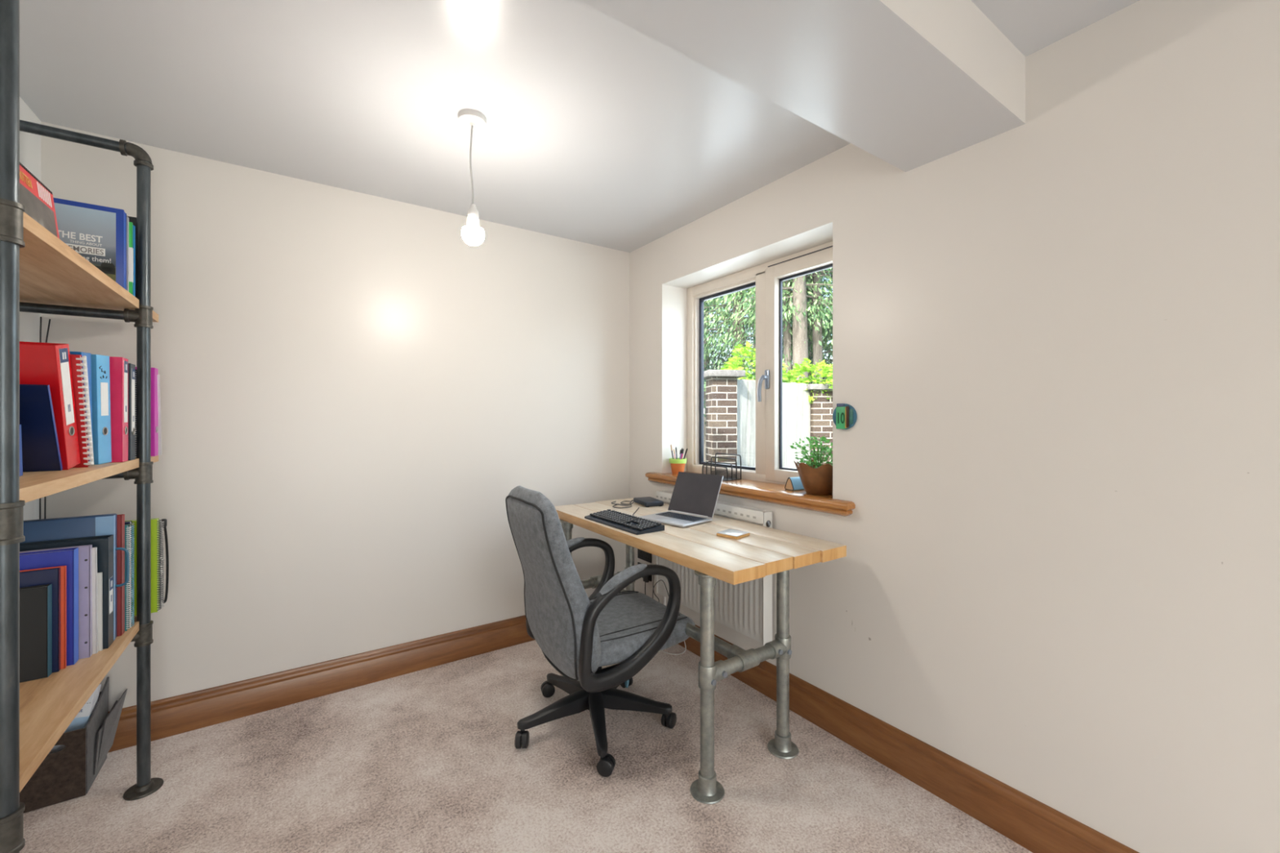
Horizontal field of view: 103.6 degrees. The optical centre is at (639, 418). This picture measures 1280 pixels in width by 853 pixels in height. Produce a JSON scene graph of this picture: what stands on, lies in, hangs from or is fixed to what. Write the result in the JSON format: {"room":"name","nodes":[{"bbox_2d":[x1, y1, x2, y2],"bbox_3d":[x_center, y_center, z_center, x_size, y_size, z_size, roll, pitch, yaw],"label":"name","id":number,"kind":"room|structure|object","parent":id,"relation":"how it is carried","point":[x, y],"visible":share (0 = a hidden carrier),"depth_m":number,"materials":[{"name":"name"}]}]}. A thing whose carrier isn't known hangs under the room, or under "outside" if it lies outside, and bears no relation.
{"room":"home office","nodes":[
{"label":"home office","id":0,"kind":"room"},
{"bbox_2d":[19,96,40,520],"bbox_3d":[-0.777,0.097,-0.414,0.200,2.400,5.397,0,0,-34],"label":"wall","id":1,"kind":"structure","parent":0,"point":[29,143],"depth_m":1.79,"materials":[{"name":"paint"}]},
{"bbox_2d":[39,316,41,519],"bbox_3d":[-2.164,0.463,1.819,0.009,1.661,0.012,0,0,-34],"label":"cord","id":2,"kind":"object","parent":1,"relation":"hanging from","point":[40,317],"visible":0.13,"depth_m":1.82,"materials":[{"name":"black plastic"}]},
{"bbox_2d":[40,121,629,711],"bbox_3d":[-1.161,0.097,2.717,3.112,2.400,0.200,0,0,-34],"label":"wall","id":3,"kind":"structure","parent":0,"point":[356,391],"depth_m":2.41,"materials":[{"name":"beige paint"}]},
{"bbox_2d":[44,319,50,519],"bbox_3d":[-2.186,0.462,1.857,0.016,1.661,0.012,0,0,-34],"label":"cord","id":4,"kind":"object","parent":3,"relation":"attached to","point":[49,322],"visible":0.16,"depth_m":1.85,"materials":[{"name":"black plastic"}]},
{"bbox_2d":[108,614,535,752],"bbox_3d":[-1.140,1.221,2.599,2.572,0.152,0.019,0,0,-34],"label":"baseboard","id":5,"kind":"structure","parent":3,"relation":"attached to","point":[192,711],"depth_m":2.33,"materials":[{"name":"brown wood"}]},
{"bbox_2d":[19,640,1032,852],"bbox_3d":[0.452,1.357,0.369,3.112,0.120,5.897,0,0,-34],"label":"floor","id":6,"kind":"structure","parent":0,"point":[428,760],"depth_m":1.79,"materials":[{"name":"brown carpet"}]},
{"bbox_2d":[19,676,127,813],"bbox_3d":[-2.031,1.147,1.805,0.224,0.297,0.265,0,0,-34],"label":"storage basket","id":7,"kind":"object","parent":6,"relation":"on","point":[68,773],"visible":0.55,"depth_m":1.72,"materials":[{"name":"brown fabric"}]},
{"bbox_2d":[48,684,101,754],"bbox_3d":[-2.027,1.096,1.779,0.150,0.277,0.123,0,0,-34],"label":"paper packet","id":8,"kind":"object","parent":7,"relation":"in","point":[81,720],"visible":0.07,"depth_m":1.78,"materials":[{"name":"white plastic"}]},
{"bbox_2d":[0,0,164,852],"bbox_3d":[-1.538,0.160,1.218,0.392,2.274,1.650,0,0,-34],"label":"shelf unit","id":9,"kind":"object","parent":6,"relation":"on","point":[40,273],"visible":1,"depth_m":1.17,"materials":[{"name":"wood"}]},
{"bbox_2d":[19,424,22,475],"bbox_3d":[-1.520,0.075,1.160,0.120,0.123,0.026,0,0,-34],"label":"book","id":10,"kind":"object","parent":9,"relation":"on","point":[20,435],"visible":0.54,"depth_m":1.20,"materials":[{"name":"paper"}]},
{"bbox_2d":[19,583,52,682],"bbox_3d":[-1.691,0.575,1.305,0.216,0.245,0.026,0,0,-34],"label":"book","id":11,"kind":"object","parent":9,"relation":"on","point":[35,602],"visible":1,"depth_m":1.34,"materials":[{"name":"paper"}]},
{"bbox_2d":[19,162,59,238],"bbox_3d":[-1.446,-0.499,1.198,0.025,0.181,0.292,0,0,-34],"label":"book","id":12,"kind":"object","parent":9,"relation":"on","point":[37,200],"visible":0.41,"depth_m":1.22,"materials":[{"name":"red paper"}]},
{"bbox_2d":[19,567,60,672],"bbox_3d":[-1.691,0.555,1.332,0.210,0.284,0.014,0,0,-34],"label":"book","id":13,"kind":"object","parent":9,"relation":"on","point":[52,575],"visible":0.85,"depth_m":1.38,"materials":[{"name":"paper"}]},
{"bbox_2d":[19,384,62,471],"bbox_3d":[-1.601,0.026,1.225,0.241,0.222,0.097,0,0,-34],"label":"book","id":14,"kind":"object","parent":9,"relation":"on","point":[40,444],"visible":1,"depth_m":1.27,"materials":[{"name":"paper"}]},
{"bbox_2d":[19,565,66,669],"bbox_3d":[-1.688,0.554,1.351,0.200,0.285,0.011,0,0,-34],"label":"book","id":15,"kind":"object","parent":9,"relation":"on","point":[63,568],"visible":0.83,"depth_m":1.40,"materials":[{"name":"paper"}]},
{"bbox_2d":[19,547,78,666],"bbox_3d":[-1.713,0.534,1.369,0.246,0.325,0.035,0,0,-34],"label":"folder","id":16,"kind":"object","parent":9,"relation":"on","point":[68,557],"visible":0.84,"depth_m":1.42,"materials":[{"name":"paper"}]},
{"bbox_2d":[19,341,80,470],"bbox_3d":[-1.638,-0.032,1.281,0.262,0.336,0.129,0,0,-28],"label":"ring binder","id":17,"kind":"object","parent":9,"relation":"on","point":[40,363],"visible":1,"depth_m":1.31,"materials":[{"name":"plastic"}]},
{"bbox_2d":[19,544,92,659],"bbox_3d":[-1.710,0.534,1.409,0.240,0.325,0.021,0,0,-34],"label":"folder","id":18,"kind":"object","parent":9,"relation":"on","point":[85,586],"visible":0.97,"depth_m":1.46,"materials":[{"name":"paper"}]},
{"bbox_2d":[19,534,113,648],"bbox_3d":[-1.738,0.529,1.472,0.272,0.335,0.055,0,0,-34],"label":"ring binder","id":19,"kind":"object","parent":9,"relation":"on","point":[104,544],"visible":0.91,"depth_m":1.52,"materials":[{"name":"paper"}]},
{"bbox_2d":[19,513,129,640],"bbox_3d":[-1.768,0.499,1.514,0.331,0.395,0.039,0,0,-34],"label":"file box","id":20,"kind":"object","parent":9,"relation":"on","point":[70,527],"visible":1,"depth_m":1.54,"materials":[{"name":"blue cardboard"}]},
{"bbox_2d":[69,351,93,461],"bbox_3d":[-1.700,-0.027,1.382,0.262,0.328,0.083,0,0,-31],"label":"spiral notebook","id":21,"kind":"object","parent":9,"relation":"on","point":[88,355],"visible":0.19,"depth_m":1.46,"materials":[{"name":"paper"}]},
{"bbox_2d":[70,354,93,467],"bbox_3d":[-1.624,-0.018,1.337,0.227,0.311,0.081,0,0,-34],"label":"spiral notebook","id":22,"kind":"object","parent":9,"relation":"on","point":[76,360],"visible":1,"depth_m":1.39,"materials":[{"name":"paper"}]},
{"bbox_2d":[53,197,126,289],"bbox_3d":[-1.818,-0.543,1.550,0.330,0.270,0.042,0,0,-36],"label":"album","id":23,"kind":"object","parent":9,"relation":"on","point":[98,233],"visible":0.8,"depth_m":1.60,"materials":[{"name":"blue paper"}]},
{"bbox_2d":[91,546,97,653],"bbox_3d":[-1.702,0.539,1.431,0.220,0.315,0.023,0,0,-34],"label":"paper stack","id":24,"kind":"object","parent":9,"relation":"on","point":[94,550],"visible":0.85,"depth_m":1.49,"materials":[{"name":"paper"}]},
{"bbox_2d":[97,572,102,651],"bbox_3d":[-1.698,0.580,1.456,0.200,0.235,0.006,0,1,-34],"label":"booklet","id":25,"kind":"object","parent":9,"relation":"on","point":[99,575],"visible":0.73,"depth_m":1.51,"materials":[{"name":"paper"}]},
{"bbox_2d":[91,354,111,464],"bbox_3d":[-1.744,-0.028,1.472,0.272,0.329,0.077,0,0,-22],"label":"ring binder","id":26,"kind":"object","parent":9,"relation":"on","point":[100,375],"visible":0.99,"depth_m":1.51,"materials":[{"name":"plastic"}]},
{"bbox_2d":[109,356,128,462],"bbox_3d":[-1.757,-0.028,1.528,0.282,0.330,0.064,0,0,-34],"label":"ring binder","id":27,"kind":"object","parent":9,"relation":"on","point":[118,366],"visible":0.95,"depth_m":1.58,"materials":[{"name":"plastic"}]},
{"bbox_2d":[116,514,124,636],"bbox_3d":[-1.784,0.504,1.553,0.270,0.385,0.036,0,0,-34],"label":"book","id":28,"kind":"object","parent":9,"relation":"on","point":[120,517],"visible":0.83,"depth_m":1.61,"materials":[{"name":"paper"}]},
{"bbox_2d":[126,216,128,291],"bbox_3d":[-1.801,-0.539,1.607,0.240,0.262,0.014,0,0,-34],"label":"folder","id":29,"kind":"object","parent":9,"relation":"on","point":[127,218],"visible":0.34,"depth_m":1.67,"materials":[{"name":"paper"}]},
{"bbox_2d":[124,524,131,631],"bbox_3d":[-1.770,0.524,1.603,0.215,0.345,0.020,0,0,-34],"label":"spiral notebook","id":30,"kind":"object","parent":9,"relation":"on","point":[126,529],"visible":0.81,"depth_m":1.65,"materials":[{"name":"paper"}]},
{"bbox_2d":[124,524,134,627],"bbox_3d":[-1.780,0.524,1.622,0.215,0.345,0.022,0,0,-34],"label":"spiral notebook","id":31,"kind":"object","parent":9,"relation":"on","point":[129,525],"visible":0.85,"depth_m":1.68,"materials":[{"name":"paper"}]},
{"bbox_2d":[124,520,134,622],"bbox_3d":[-1.800,0.522,1.643,0.215,0.350,0.026,0,0,-34],"label":"spiral notebook","id":32,"kind":"object","parent":9,"relation":"on","point":[127,522],"visible":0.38,"depth_m":1.70,"materials":[{"name":"paper"}]},
{"bbox_2d":[128,222,133,294],"bbox_3d":[-1.796,-0.533,1.628,0.223,0.250,0.011,0,0,-34],"label":"folder","id":33,"kind":"object","parent":9,"relation":"on","point":[131,224],"visible":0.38,"depth_m":1.68,"materials":[{"name":"paper"}]},
{"bbox_2d":[126,215,136,297],"bbox_3d":[-1.897,-0.558,1.720,0.270,0.300,0.060,0,0,-34],"label":"ring binder","id":34,"kind":"object","parent":9,"relation":"on","point":[133,220],"visible":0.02,"depth_m":1.77,"materials":[{"name":"black plastic"}]},
{"bbox_2d":[128,363,135,460],"bbox_3d":[-1.790,-0.022,1.592,0.272,0.318,0.058,0,0,-34],"label":"ring binder","id":35,"kind":"object","parent":9,"relation":"on","point":[131,367],"visible":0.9,"depth_m":1.65,"materials":[{"name":"plastic"}]},
{"bbox_2d":[133,225,135,297],"bbox_3d":[-1.802,-0.530,1.642,0.220,0.245,0.018,0,0,-34],"label":"folder","id":36,"kind":"object","parent":9,"relation":"on","point":[134,227],"visible":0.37,"depth_m":1.70,"materials":[{"name":"paper"}]},
{"bbox_2d":[135,369,136,457],"bbox_3d":[-1.887,-0.018,1.712,0.270,0.310,0.034,0,0,-34],"label":"ring binder","id":37,"kind":"object","parent":9,"relation":"on","point":[135,370],"visible":0.02,"depth_m":1.77,"materials":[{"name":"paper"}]},
{"bbox_2d":[135,373,136,457],"bbox_3d":[-1.798,-0.015,1.641,0.225,0.305,0.020,0,0,-34],"label":"spiral notebook","id":38,"kind":"object","parent":9,"relation":"on","point":[135,373],"visible":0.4,"depth_m":1.70,"materials":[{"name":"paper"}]},
{"bbox_2d":[124,518,161,615],"bbox_3d":[-1.834,0.529,1.760,0.235,0.335,0.026,0,0,-34],"label":"spiral notebook","id":39,"kind":"object","parent":9,"relation":"on","point":[155,523],"visible":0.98,"depth_m":1.81,"materials":[{"name":"paper"}]},
{"bbox_2d":[135,366,158,456],"bbox_3d":[-1.885,-0.024,1.772,0.272,0.322,0.055,0,0,-34],"label":"ring binder","id":40,"kind":"object","parent":9,"relation":"on","point":[154,371],"visible":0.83,"depth_m":1.82,"materials":[{"name":"plastic"}]},
{"bbox_2d":[156,374,161,455],"bbox_3d":[-1.875,-0.013,1.818,0.210,0.299,0.048,0,0,-34],"label":"paper stack","id":41,"kind":"object","parent":9,"relation":"on","point":[157,375],"visible":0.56,"depth_m":1.87,"materials":[{"name":"paper"}]},
{"bbox_2d":[159,520,164,608],"bbox_3d":[-1.841,0.534,1.785,0.225,0.325,0.022,0,0,-34],"label":"spiral notebook","id":42,"kind":"object","parent":9,"relation":"on","point":[162,523],"visible":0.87,"depth_m":1.84,"materials":[{"name":"paper"}]},
{"bbox_2d":[160,519,168,603],"bbox_3d":[-1.777,0.532,1.878,0.021,0.316,0.022,0,0,-14],"label":"strap","id":43,"kind":"object","parent":9,"relation":"hanging from","point":[165,521],"visible":0.69,"depth_m":1.89,"materials":[{"name":"black plastic"}]},
{"bbox_2d":[505,485,694,777],"bbox_3d":[-0.169,0.788,2.166,0.759,1.018,0.666,0,0,-33],"label":"office chair","id":44,"kind":"object","parent":6,"relation":"on","point":[579,634],"visible":1,"depth_m":1.97,"materials":[{"name":"grey fabric"}]},
{"bbox_2d":[662,640,685,654],"bbox_3d":[0.180,1.247,2.826,0.122,0.100,0.152,0,0,-34],"label":"cable","id":45,"kind":"object","parent":6,"relation":"on","point":[684,641],"visible":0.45,"depth_m":2.77,"materials":[{"name":"black plastic"}]},
{"bbox_2d":[554,497,846,804],"bbox_3d":[0.130,0.892,2.350,0.628,0.810,1.435,0,0,-34],"label":"desk","id":46,"kind":"object","parent":6,"relation":"on","point":[767,551],"visible":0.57,"depth_m":1.91,"materials":[{"name":"brown wood"}]},
{"bbox_2d":[612,499,633,508],"bbox_3d":[-0.088,0.476,2.813,0.104,0.019,0.189,0,0,13],"label":"cable","id":47,"kind":"object","parent":46,"relation":"on","point":[633,500],"visible":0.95,"depth_m":2.74,"materials":[{"name":"black plastic"}]},
{"bbox_2d":[584,507,664,535],"bbox_3d":[-0.009,0.471,2.409,0.366,0.032,0.492,0,0,-36],"label":"keyboard","id":48,"kind":"object","parent":46,"relation":"on","point":[633,524],"visible":1,"depth_m":2.27,"materials":[{"name":"black plastic"}]},
{"bbox_2d":[611,501,640,506],"bbox_3d":[-0.088,0.473,2.845,0.184,0.025,0.078,0,0,33],"label":"cable","id":49,"kind":"object","parent":46,"relation":"on","point":[614,501],"visible":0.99,"depth_m":2.82,"materials":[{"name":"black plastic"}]},
{"bbox_2d":[620,500,636,504],"bbox_3d":[-0.071,0.475,2.885,0.081,0.021,0.113,0,0,-36],"label":"cable","id":50,"kind":"object","parent":46,"relation":"on","point":[632,500],"visible":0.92,"depth_m":2.86,"materials":[{"name":"black plastic"}]},
{"bbox_2d":[633,496,663,506],"bbox_3d":[0.046,0.473,2.864,0.111,0.027,0.190,0,0,-22],"label":"station","id":51,"kind":"object","parent":46,"relation":"on","point":[649,501],"visible":0.87,"depth_m":2.80,"materials":[{"name":"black plastic"}]},
{"bbox_2d":[653,564,659,602],"bbox_3d":[0.130,0.906,2.963,0.035,0.773,0.264,0,0,-30],"label":"cable","id":52,"kind":"object","parent":46,"relation":"hanging from","point":[655,564],"visible":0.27,"depth_m":3.04,"materials":[{"name":"black plastic"}]},
{"bbox_2d":[638,471,723,527],"bbox_3d":[0.199,0.381,2.437,0.300,0.206,0.285,0,0,-44],"label":"laptop","id":53,"kind":"object","parent":46,"relation":"on","point":[693,494],"visible":0.99,"depth_m":2.47,"materials":[{"name":"silver metal"}]},
{"bbox_2d":[716,528,750,539],"bbox_3d":[0.387,0.480,2.091,0.100,0.014,0.100,0,0,44],"label":"coaster","id":54,"kind":"object","parent":46,"relation":"on","point":[730,533],"visible":1,"depth_m":2.07,"materials":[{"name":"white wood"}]},
{"bbox_2d":[19,0,1139,252],"bbox_3d":[0.452,-1.178,0.369,3.112,0.150,5.897,0,0,-34],"label":"ceiling","id":55,"kind":"structure","parent":0,"point":[598,131],"depth_m":1.73,"materials":[{"name":"paint"}]},
{"bbox_2d":[457,108,486,245],"bbox_3d":[-0.613,-0.869,1.840,0.100,0.468,0.100,0,0,-34],"label":"pendant lamp","id":56,"kind":"object","parent":55,"relation":"hanging from","point":[473,234],"visible":1,"depth_m":1.82,"materials":[{"name":"white plastic"}]},
{"bbox_2d":[652,579,668,598],"bbox_3d":[0.131,1.114,2.917,0.025,0.358,0.267,0,0,-24],"label":"cable","id":57,"kind":"object","parent":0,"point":[660,580],"visible":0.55,"depth_m":2.94,"materials":[{"name":"black plastic"}]},
{"bbox_2d":[629,0,1279,852],"bbox_3d":[1.582,0.097,1.206,0.300,2.400,5.397,0,0,-34],"label":"wall","id":58,"kind":"structure","parent":0,"point":[1056,334],"depth_m":1.45,"materials":[{"name":"beige paint"}]},
{"bbox_2d":[637,548,651,563],"bbox_3d":[0.028,0.857,3.195,0.012,0.088,0.148,0,0,-34],"label":"wall socket","id":59,"kind":"object","parent":58,"relation":"attached to","point":[642,555],"visible":0.58,"depth_m":3.19,"materials":[{"name":"black plastic"}]},
{"bbox_2d":[637,562,651,582],"bbox_3d":[0.028,0.972,3.195,0.012,0.088,0.148,0,0,-34],"label":"wall socket","id":60,"kind":"object","parent":58,"relation":"attached to","point":[650,576],"visible":0.16,"depth_m":3.15,"materials":[{"name":"black plastic"}]},
{"bbox_2d":[643,575,648,595],"bbox_3d":[0.040,1.122,3.141,0.030,0.282,0.061,0,0,-16],"label":"plug","id":61,"kind":"object","parent":58,"relation":"attached to","point":[646,579],"visible":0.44,"depth_m":3.13,"materials":[{"name":"black plastic"}]},
{"bbox_2d":[656,490,772,644],"bbox_3d":[0.361,0.863,2.655,0.074,0.868,0.834,0,0,-34],"label":"radiator","id":62,"kind":"object","parent":58,"relation":"attached to","point":[745,608],"visible":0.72,"depth_m":2.45,"materials":[{"name":"white metal"}]},
{"bbox_2d":[656,490,772,524],"bbox_3d":[0.355,0.457,2.654,0.061,0.055,0.825,0,0,-34],"label":"grille","id":63,"kind":"object","parent":62,"relation":"attached to","point":[732,511],"depth_m":2.43,"materials":[{"name":"white metal"}]},
{"bbox_2d":[644,240,855,516],"bbox_3d":[0.552,-0.212,2.627,0.316,1.206,1.379,0,0,-34],"label":"window","id":64,"kind":"structure","parent":58,"relation":"in","point":[766,482],"depth_m":2.61,"materials":[{"name":"beige wood"}]},
{"bbox_2d":[669,457,686,474],"bbox_3d":[0.228,0.286,3.034,0.106,0.090,0.106,0,0,-34],"label":"pot","id":65,"kind":"object","parent":64,"relation":"on","point":[677,465],"visible":0.91,"depth_m":3.00,"materials":[{"name":"ceramic"}]},
{"bbox_2d":[702,453,741,480],"bbox_3d":[0.448,0.263,2.776,0.110,0.136,0.207,0,0,-34],"label":"rack","id":66,"kind":"object","parent":64,"relation":"on","point":[726,477],"visible":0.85,"depth_m":2.74,"materials":[{"name":"black metal"}]},
{"bbox_2d":[722,476,741,480],"bbox_3d":[0.448,0.329,2.776,0.110,0.004,0.192,0,0,-34],"label":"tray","id":67,"kind":"object","parent":66,"relation":"on","point":[725,478],"depth_m":2.70,"materials":[{"name":"black metal"}]},
{"bbox_2d":[784,476,804,490],"bbox_3d":[0.742,0.302,2.356,0.115,0.060,0.062,0,0,-25],"label":"ornament","id":68,"kind":"object","parent":64,"relation":"on","point":[795,483],"visible":0.56,"depth_m":2.33,"materials":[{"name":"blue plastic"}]},
{"bbox_2d":[789,435,832,495],"bbox_3d":[0.788,0.201,2.232,0.222,0.260,0.247,0,0,-34],"label":"potted plant","id":69,"kind":"object","parent":64,"relation":"on","point":[816,477],"visible":0.89,"depth_m":2.18,"materials":[{"name":"green plant"}]},
{"bbox_2d":[579,0,1025,172],"bbox_3d":[-0.005,-1.001,0.946,2.612,0.204,0.365,0,0,-34],"label":"ceiling beam","id":70,"kind":"structure","parent":58,"relation":"attached to","point":[910,84],"depth_m":1.30,"materials":[{"name":"paint"}]},
{"bbox_2d":[832,403,857,429],"bbox_3d":[0.822,-0.008,2.031,0.020,0.106,0.106,0,0,-34],"label":"wall plaque","id":71,"kind":"object","parent":58,"relation":"attached to","point":[844,415],"visible":1,"depth_m":2.02,"materials":[{"name":"blue paint"}]},
{"bbox_2d":[678,624,1138,852],"bbox_3d":[1.451,1.221,1.115,0.019,0.152,5.397,0,0,-34],"label":"baseboard","id":72,"kind":"structure","parent":58,"relation":"attached to","point":[1037,827],"depth_m":1.72,"materials":[{"name":"brown wood"}]},
{"label":"outside","id":73,"kind":"structure","parent":0,"visible":0},
{"bbox_3d":[10.021,1.622,22.648,37.840,0.350,54.000,0,0,-34],"label":"ground","id":74,"kind":"structure","parent":73,"visible":0},
{"bbox_2d":[703,297,720,424],"bbox_3d":[0.029,-2.507,11.440,3.657,8.010,3.674,0,0,33],"label":"conifer tree","id":75,"kind":"object","parent":74,"relation":"on","point":[711,366],"visible":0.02,"depth_m":11.53,"materials":[{"name":"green plant"}]},
{"bbox_2d":[703,369,745,465],"bbox_3d":[0.893,0.465,5.537,0.410,1.965,0.410,0,0,-8],"label":"brick pillar","id":76,"kind":"structure","parent":74,"relation":"on","point":[721,384],"depth_m":5.41,"materials":[{"name":"brown brick"}]},
{"bbox_2d":[703,364,755,394],"bbox_3d":[1.708,0.207,9.466,1.093,2.481,1.144,0,0,8],"label":"climbing shrub","id":77,"kind":"object","parent":74,"relation":"on","point":[753,376],"visible":0.02,"depth_m":9.39,"materials":[{"name":"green plant"}]},
{"bbox_2d":[703,294,755,462],"bbox_3d":[1.752,-2.752,12.541,3.300,8.501,4.075,0,0,-30],"label":"conifer tree","id":78,"kind":"object","parent":74,"relation":"on","point":[708,367],"visible":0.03,"depth_m":12.37,"materials":[{"name":"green plant"}]},
{"bbox_2d":[720,340,787,381],"bbox_3d":[1.490,0.214,6.595,0.919,2.466,0.816,0,0,30],"label":"climbing shrub","id":79,"kind":"object","parent":74,"relation":"on","point":[737,365],"visible":0.26,"depth_m":6.48,"materials":[{"name":"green plant"}]},
{"bbox_2d":[703,280,822,380],"bbox_3d":[1.957,-2.756,10.555,3.688,8.508,3.724,0,0,31],"label":"conifer tree","id":80,"kind":"object","parent":74,"relation":"on","point":[735,295],"visible":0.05,"depth_m":10.32,"materials":[{"name":"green plant"}]},
{"bbox_2d":[708,285,825,380],"bbox_3d":[3.142,-3.189,13.924,4.517,9.627,4.071,0,0,-14],"label":"conifer tree","id":81,"kind":"object","parent":74,"relation":"on","point":[806,286],"visible":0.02,"depth_m":13.96,"materials":[{"name":"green plant"}]},
{"bbox_2d":[704,268,832,382],"bbox_3d":[2.712,-2.753,9.599,3.074,8.501,2.709,0,0,-3],"label":"conifer tree","id":82,"kind":"object","parent":74,"relation":"on","point":[787,335],"visible":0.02,"depth_m":9.42,"materials":[{"name":"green plant"}]},
{"bbox_2d":[705,267,832,380],"bbox_3d":[2.890,-3.002,9.112,3.165,9.001,3.040,0,0,39],"label":"conifer tree","id":83,"kind":"object","parent":74,"relation":"on","point":[800,341],"visible":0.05,"depth_m":8.92,"materials":[{"name":"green plant"}]},
{"bbox_2d":[737,379,810,468],"bbox_3d":[1.612,0.491,6.008,1.422,1.871,0.059,0,0,-38],"label":"gate","id":84,"kind":"object","parent":74,"relation":"on","point":[796,411],"visible":0.3,"depth_m":6.08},
{"bbox_2d":[723,271,832,382],"bbox_3d":[3.265,-3.003,9.504,3.307,9.001,3.069,0,0,43],"label":"conifer tree","id":85,"kind":"object","parent":74,"relation":"on","point":[815,337],"visible":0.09,"depth_m":9.34,"materials":[{"name":"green plant"}]},
{"bbox_2d":[745,269,832,383],"bbox_3d":[4.582,-3.253,13.017,4.683,9.501,4.889,0,0,9],"label":"conifer tree","id":86,"kind":"object","parent":74,"relation":"on","point":[825,269],"visible":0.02,"depth_m":12.67,"materials":[{"name":"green plant"}]},
{"bbox_2d":[783,379,807,383],"bbox_3d":[2.037,0.464,6.709,0.581,1.966,0.596,0,0,6],"label":"climbing shrub","id":87,"kind":"object","parent":74,"relation":"on","point":[796,381],"visible":0.02,"depth_m":6.60,"materials":[{"name":"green plant"}]},
{"bbox_2d":[782,358,832,404],"bbox_3d":[2.388,0.309,6.776,1.167,2.277,1.172,0,0,-34],"label":"climbing shrub","id":88,"kind":"object","parent":74,"relation":"on","point":[797,371],"visible":0.27,"depth_m":6.51,"materials":[{"name":"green plant"}]},
{"bbox_2d":[782,267,832,383],"bbox_3d":[4.210,-3.002,10.537,3.458,9.001,3.433,0,0,23],"label":"conifer tree","id":89,"kind":"object","parent":74,"relation":"on","point":[809,326],"visible":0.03,"depth_m":10.52,"materials":[{"name":"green plant"}]},
{"bbox_2d":[807,383,832,464],"bbox_3d":[2.358,0.507,6.495,0.500,1.880,0.440,0,0,-2],"label":"brick pillar","id":90,"kind":"structure","parent":74,"relation":"on","point":[821,408],"depth_m":6.34,"materials":[{"name":"brown brick"}]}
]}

